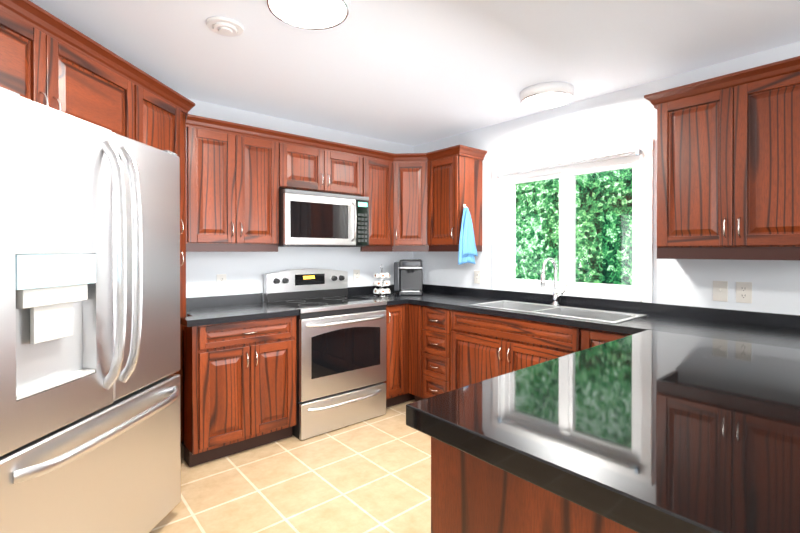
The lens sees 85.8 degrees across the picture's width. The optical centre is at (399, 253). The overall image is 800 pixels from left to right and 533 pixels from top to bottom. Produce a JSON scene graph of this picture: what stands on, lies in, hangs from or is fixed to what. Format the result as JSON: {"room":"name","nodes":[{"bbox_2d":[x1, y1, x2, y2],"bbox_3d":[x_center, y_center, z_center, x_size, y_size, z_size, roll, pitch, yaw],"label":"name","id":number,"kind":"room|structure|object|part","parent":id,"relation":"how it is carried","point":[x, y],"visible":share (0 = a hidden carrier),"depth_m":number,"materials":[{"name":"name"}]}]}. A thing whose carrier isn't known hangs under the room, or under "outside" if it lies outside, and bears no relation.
{"room":"kitchen","nodes":[
{"label":"kitchen","id":0,"kind":"room"},
{"bbox_2d":[0,9,135,139],"bbox_3d":[-1.747,-0.714,1.788,0.600,0.395,1.056,0,0,4],"label":"upper cabinet","id":1,"kind":"object","parent":0,"relation":"attached to","point":[38,66],"depth_m":1.84,"materials":[{"name":"brown wood"}]},
{"bbox_2d":[149,399,430,532],"bbox_3d":[0.531,1.363,0.933,4.420,0.100,6.200,0,0,-41],"label":"floor","id":2,"kind":"structure","parent":0,"point":[372,475],"depth_m":2.41,"materials":[{"name":"tile"}]},
{"bbox_2d":[0,87,180,532],"bbox_3d":[-1.485,0.408,1.721,0.894,1.802,0.914,0,0,4],"label":"refrigerator","id":3,"kind":"object","parent":2,"relation":"on","point":[90,428],"visible":1,"depth_m":1.57,"materials":[{"name":"grey metal"}]},
{"bbox_2d":[136,85,185,441],"bbox_3d":[-1.618,0.194,2.562,0.460,2.220,0.498,0,0,4],"label":"tall cabinet","id":4,"kind":"object","parent":2,"relation":"on","point":[161,125],"depth_m":2.65,"materials":[{"name":"brown wood"}]},
{"bbox_2d":[181,316,296,466],"bbox_3d":[-1.159,0.864,3.000,0.679,0.874,0.652,0,0,-41],"label":"base cabinet","id":5,"kind":"object","parent":2,"relation":"on","point":[240,386],"visible":1,"depth_m":2.74,"materials":[{"name":"brown wood"}]},
{"bbox_2d":[180,293,298,326],"bbox_3d":[-1.177,0.372,2.988,0.719,0.106,0.643,0,0,-41],"label":"countertop","id":6,"kind":"structure","parent":5,"relation":"on","point":[208,310],"depth_m":2.96,"materials":[{"name":"stone"}]},
{"bbox_2d":[263,268,386,439],"bbox_3d":[-0.573,0.714,3.428,0.763,1.170,0.708,0,0,-41],"label":"stove","id":7,"kind":"object","parent":2,"relation":"on","point":[341,352],"visible":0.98,"depth_m":3.24,"materials":[{"name":"silver metal"}]},
{"bbox_2d":[384,304,414,407],"bbox_3d":[0.018,0.858,4.010,0.885,0.874,0.652,0,0,-41],"label":"base cabinet","id":8,"kind":"object","parent":2,"relation":"on","point":[397,355],"visible":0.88,"depth_m":3.61,"materials":[{"name":"brown wood"}]},
{"bbox_2d":[409,304,420,401],"bbox_3d":[0.355,0.859,3.822,0.618,0.874,0.175,0,0,-41],"label":"base cabinet","id":9,"kind":"object","parent":2,"relation":"on","point":[414,310],"depth_m":3.62,"materials":[{"name":"brown wood"}]},
{"bbox_2d":[421,305,456,399],"bbox_3d":[0.535,0.861,3.613,0.618,0.874,0.378,0,0,-41],"label":"base cabinet","id":10,"kind":"object","parent":2,"relation":"on","point":[450,350],"depth_m":3.41,"materials":[{"name":"brown wood"}]},
{"bbox_2d":[457,310,588,388],"bbox_3d":[0.973,0.863,3.102,0.618,0.874,1.092,0,0,-41],"label":"base cabinet","id":11,"kind":"object","parent":2,"relation":"on","point":[488,346],"depth_m":2.93,"materials":[{"name":"brown wood"}]},
{"bbox_2d":[348,284,799,348],"bbox_3d":[0.977,0.373,2.889,0.885,0.106,3.598,0,0,-41],"label":"countertop","id":12,"kind":"structure","parent":11,"relation":"on","point":[774,329],"depth_m":2.62,"materials":[{"name":"stone"}]},
{"bbox_2d":[373,266,390,296],"bbox_3d":[-0.164,0.240,3.887,0.159,0.282,0.159,0,0,-41],"label":"pod carousel","id":13,"kind":"object","parent":12,"relation":"on","point":[381,292],"visible":1,"depth_m":3.85,"materials":[{"name":"silver metal"}]},
{"bbox_2d":[394,259,422,295],"bbox_3d":[0.079,0.218,4.075,0.270,0.325,0.302,0,0,4],"label":"coffee maker","id":14,"kind":"object","parent":12,"relation":"on","point":[408,276],"visible":1,"depth_m":4.06,"materials":[{"name":"grey"}]},
{"bbox_2d":[540,258,566,305],"bbox_3d":[1.121,0.207,3.145,0.229,0.357,0.123,0,0,-41],"label":"faucet","id":15,"kind":"object","parent":12,"relation":"on","point":[556,294],"visible":1,"depth_m":3.19,"materials":[{"name":"silver metal"}]},
{"bbox_2d":[470,300,646,322],"bbox_3d":[1.031,0.475,2.957,0.446,0.188,1.066,0,0,-41],"label":"sink","id":16,"kind":"object","parent":12,"relation":"in","point":[588,314],"visible":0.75,"depth_m":2.97,"materials":[{"name":"silver metal"}]},
{"bbox_2d":[431,437,637,532],"bbox_3d":[0.867,0.877,1.412,1.573,0.866,0.654,0,0,-41],"label":"base cabinet","id":17,"kind":"object","parent":2,"relation":"on","point":[470,493],"visible":0.12,"depth_m":0.97,"materials":[{"name":"brown wood"}]},
{"bbox_2d":[406,330,799,532],"bbox_3d":[0.957,0.417,1.266,1.628,0.055,1.000,0,0,-41],"label":"countertop","id":18,"kind":"structure","parent":17,"relation":"on","point":[649,431],"depth_m":0.97,"materials":[{"name":"stone"}]},
{"bbox_2d":[589,329,630,347],"bbox_3d":[1.372,0.866,2.636,0.618,0.874,0.375,0,0,-41],"label":"base cabinet","id":19,"kind":"object","parent":2,"relation":"on","point":[596,337],"depth_m":2.44,"materials":[{"name":"brown wood"}]},
{"bbox_2d":[186,98,412,301],"bbox_3d":[-1.454,0.090,3.241,4.420,2.420,0.100,0,0,-41],"label":"wall","id":20,"kind":"structure","parent":0,"point":[244,272],"depth_m":3.55,"materials":[{"name":"white paint"}]},
{"bbox_2d":[0,0,194,114],"bbox_3d":[-1.524,-0.939,2.131,1.166,0.074,1.477,0,0,-41],"label":"crown molding","id":21,"kind":"structure","parent":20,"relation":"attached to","point":[32,14],"depth_m":1.97,"materials":[{"name":"brown wood"}]},
{"bbox_2d":[217,274,225,289],"bbox_3d":[-1.350,0.215,3.258,0.072,0.118,0.008,0,0,-41],"label":"electrical outlet","id":22,"kind":"object","parent":20,"relation":"attached to","point":[221,281],"visible":1,"depth_m":3.25,"materials":[{"name":"white plastic"}]},
{"bbox_2d":[186,127,278,251],"bbox_3d":[-1.240,-0.427,3.115,0.642,0.825,0.362,0,0,-41],"label":"upper cabinet","id":23,"kind":"object","parent":20,"relation":"attached to","point":[232,193],"visible":1,"depth_m":2.98,"materials":[{"name":"brown wood"}]},
{"bbox_2d":[279,143,362,195],"bbox_3d":[-0.704,-0.672,3.573,0.765,0.340,0.362,0,0,-41],"label":"upper cabinet","id":24,"kind":"object","parent":20,"relation":"attached to","point":[308,169],"visible":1,"depth_m":3.43,"materials":[{"name":"brown wood"}]},
{"bbox_2d":[278,189,368,246],"bbox_3d":[-0.667,-0.268,3.532,0.761,0.421,0.471,0,0,-41],"label":"microwave","id":25,"kind":"object","parent":24,"relation":"attached to","point":[313,219],"visible":0.98,"depth_m":3.35,"materials":[{"name":"grey metal"}]},
{"bbox_2d":[353,270,359,281],"bbox_3d":[-0.409,0.210,4.066,0.072,0.118,0.008,0,0,-41],"label":"electrical outlet","id":26,"kind":"object","parent":20,"relation":"attached to","point":[356,275],"visible":1,"depth_m":4.06,"materials":[{"name":"white plastic"}]},
{"bbox_2d":[360,158,392,251],"bbox_3d":[-0.281,-0.432,3.937,0.345,0.825,0.362,0,0,-41],"label":"upper cabinet","id":27,"kind":"object","parent":20,"relation":"attached to","point":[378,183],"visible":0.52,"depth_m":3.83,"materials":[{"name":"brown wood"}]},
{"bbox_2d":[393,162,428,251],"bbox_3d":[0.111,-0.433,4.136,0.571,0.825,0.571,0,0,-41],"label":"upper cabinet","id":28,"kind":"object","parent":20,"relation":"attached to","point":[410,248],"depth_m":3.93,"materials":[{"name":"brown wood"}]},
{"bbox_3d":[0.094,-0.456,3.914,0.309,0.752,0.054,0,0,4],"label":"wall cabinet","id":29,"kind":"part","parent":28,"relation":"part of","materials":[{"name":"brown wood"}]},
{"bbox_2d":[29,0,799,146],"bbox_3d":[0.531,-1.157,0.918,4.420,0.100,6.200,0,0,-41],"label":"ceiling","id":30,"kind":"structure","parent":0,"point":[413,73],"depth_m":2.36,"materials":[{"name":"white paint"}]},
{"bbox_2d":[206,16,243,36],"bbox_3d":[-0.853,-1.098,2.103,0.176,0.029,0.176,0,0,-41],"label":"ceiling vent","id":31,"kind":"object","parent":30,"relation":"in","point":[224,26],"visible":1,"depth_m":2.07,"materials":[{"name":"white plastic"}]},
{"bbox_2d":[266,0,349,29],"bbox_3d":[-0.391,-1.076,1.840,0.360,0.068,0.360,0,0,-41],"label":"ceiling light","id":32,"kind":"object","parent":30,"relation":"attached to","point":[315,14],"visible":1,"depth_m":1.87,"materials":[{"name":"white glass"}]},
{"bbox_2d":[520,82,574,109],"bbox_3d":[1.011,-1.083,2.970,0.360,0.068,0.360,0,0,-41],"label":"ceiling light","id":33,"kind":"object","parent":30,"relation":"attached to","point":[545,95],"visible":1,"depth_m":2.88,"materials":[{"name":"white"}]},
{"bbox_2d":[413,41,799,314],"bbox_3d":[2.152,0.095,2.315,0.150,2.420,6.000,0,0,-41],"label":"wall","id":34,"kind":"structure","parent":0,"point":[625,116],"depth_m":2.92,"materials":[{"name":"white paint"}]},
{"bbox_2d":[427,156,482,251],"bbox_3d":[0.477,-0.431,3.868,0.362,0.825,0.374,0,0,-41],"label":"upper cabinet","id":35,"kind":"object","parent":34,"relation":"attached to","point":[454,184],"visible":1,"depth_m":3.76,"materials":[{"name":"brown wood"}]},
{"bbox_2d":[458,204,477,264],"bbox_3d":[0.579,-0.165,3.679,0.230,0.516,0.045,0,0,-41],"label":"hanging towel","id":36,"kind":"object","parent":35,"relation":"hanging from","point":[467,252],"visible":0.98,"depth_m":3.67,"materials":[{"name":"blue fabric"}]},
{"bbox_2d":[474,270,480,283],"bbox_3d":[0.698,0.211,3.888,0.008,0.118,0.072,0,0,-41],"label":"electrical outlet","id":37,"kind":"object","parent":34,"relation":"attached to","point":[477,277],"visible":1,"depth_m":3.88,"materials":[{"name":"white plastic"}]},
{"bbox_2d":[185,56,799,162],"bbox_3d":[0.411,-0.871,2.456,2.294,0.094,2.892,0,0,-41],"label":"crown molding","id":38,"kind":"structure","parent":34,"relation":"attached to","point":[770,70],"depth_m":2.96,"materials":[{"name":"brown wood"}]},
{"bbox_2d":[492,139,653,302],"bbox_3d":[1.271,-0.215,3.309,0.190,1.061,1.278,0,0,-41],"label":"window","id":39,"kind":"structure","parent":34,"relation":"in","point":[566,169],"depth_m":3.27,"materials":[{"name":"white"}]},
{"bbox_2d":[514,168,632,284],"bbox_3d":[1.294,-0.190,3.329,0.004,0.874,1.028,0,0,-41],"label":"window panel","id":40,"kind":"object","parent":39,"relation":"attached to","point":[576,226],"visible":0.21,"depth_m":3.23,"materials":[{"name":"clear glass"}]},
{"bbox_2d":[713,281,727,301],"bbox_3d":[1.870,0.219,2.516,0.016,0.118,0.072,0,0,-41],"label":"light switch","id":41,"kind":"object","parent":34,"relation":"attached to","point":[720,290],"visible":1,"depth_m":2.52,"materials":[{"name":"white plastic"}]},
{"bbox_2d":[657,71,799,259],"bbox_3d":[1.819,-0.417,2.304,0.362,0.895,0.720,0,0,-41],"label":"upper cabinet","id":42,"kind":"object","parent":34,"relation":"attached to","point":[728,173],"visible":1,"depth_m":2.21,"materials":[{"name":"brown wood"}]},
{"bbox_2d":[736,282,751,302],"bbox_3d":[1.944,0.219,2.435,0.008,0.118,0.072,0,0,-41],"label":"electrical outlet","id":43,"kind":"object","parent":34,"relation":"attached to","point":[743,292],"visible":1,"depth_m":2.43,"materials":[{"name":"white plastic"}]},
{"label":"outside","id":44,"kind":"structure","parent":0,"visible":0},
{"bbox_2d":[516,168,632,284],"bbox_3d":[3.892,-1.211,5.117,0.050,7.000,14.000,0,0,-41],"label":"hedge","id":45,"kind":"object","parent":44,"point":[601,266],"depth_m":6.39,"materials":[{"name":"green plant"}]}
]}

